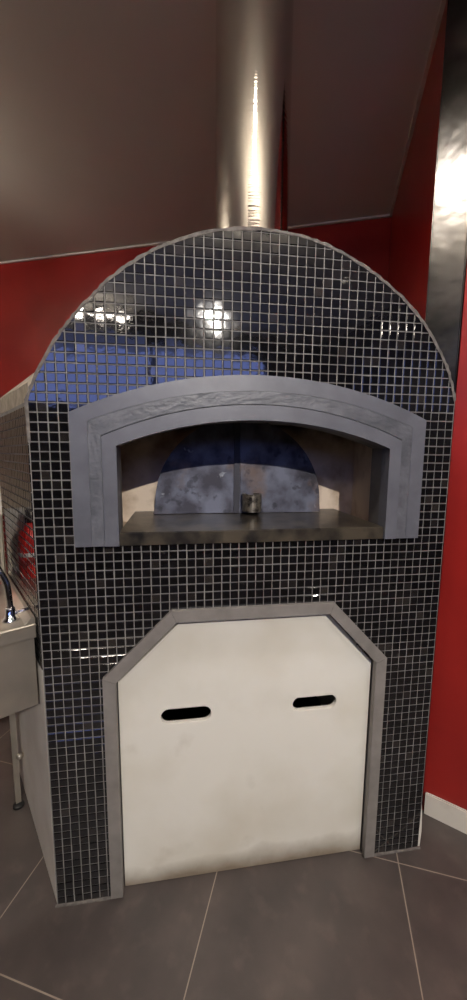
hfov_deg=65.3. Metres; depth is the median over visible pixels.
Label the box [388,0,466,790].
wall
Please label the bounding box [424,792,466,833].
baseboard
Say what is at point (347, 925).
floor
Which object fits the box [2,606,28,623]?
faucet
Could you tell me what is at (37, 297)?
wall
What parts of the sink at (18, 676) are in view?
spout, leg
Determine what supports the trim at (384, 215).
attached to the wall at (37, 297)
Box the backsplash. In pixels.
[0,517,4,571]
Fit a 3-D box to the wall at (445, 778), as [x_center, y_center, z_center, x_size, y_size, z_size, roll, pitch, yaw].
[1.657,-0.152,0.716,2.101,2.900,0.120,5,9,33]
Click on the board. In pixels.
(259, 779)
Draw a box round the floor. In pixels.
[0,696,466,999]
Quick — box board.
[118,614,370,885]
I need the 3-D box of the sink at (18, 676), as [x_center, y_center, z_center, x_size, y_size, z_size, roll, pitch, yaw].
[-1.109,0.673,0.945,1.000,1.160,0.524,-6,9,-39]
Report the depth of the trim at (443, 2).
1.53 m
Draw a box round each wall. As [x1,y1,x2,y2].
[0,217,391,397]
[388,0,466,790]
[422,271,466,810]
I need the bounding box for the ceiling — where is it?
[0,0,440,261]
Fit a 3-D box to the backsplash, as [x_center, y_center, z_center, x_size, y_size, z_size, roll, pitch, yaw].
[-1.270,0.211,1.083,0.996,0.280,0.012,-6,9,-39]
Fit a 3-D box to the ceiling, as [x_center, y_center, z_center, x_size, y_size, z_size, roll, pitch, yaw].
[-0.662,-1.595,0.022,8.500,0.100,8.600,-1,7,-8]
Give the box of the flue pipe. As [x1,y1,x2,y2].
[215,0,293,230]
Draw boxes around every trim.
[0,214,390,264]
[389,0,446,216]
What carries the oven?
on the floor
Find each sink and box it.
[0,517,37,809]
[0,581,33,631]
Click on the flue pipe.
(254, 38)
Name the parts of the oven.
trim, trim, oven door, door handle, trim, door, trim, trim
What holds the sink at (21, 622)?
in the sink at (18, 676)
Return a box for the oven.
[0,226,455,907]

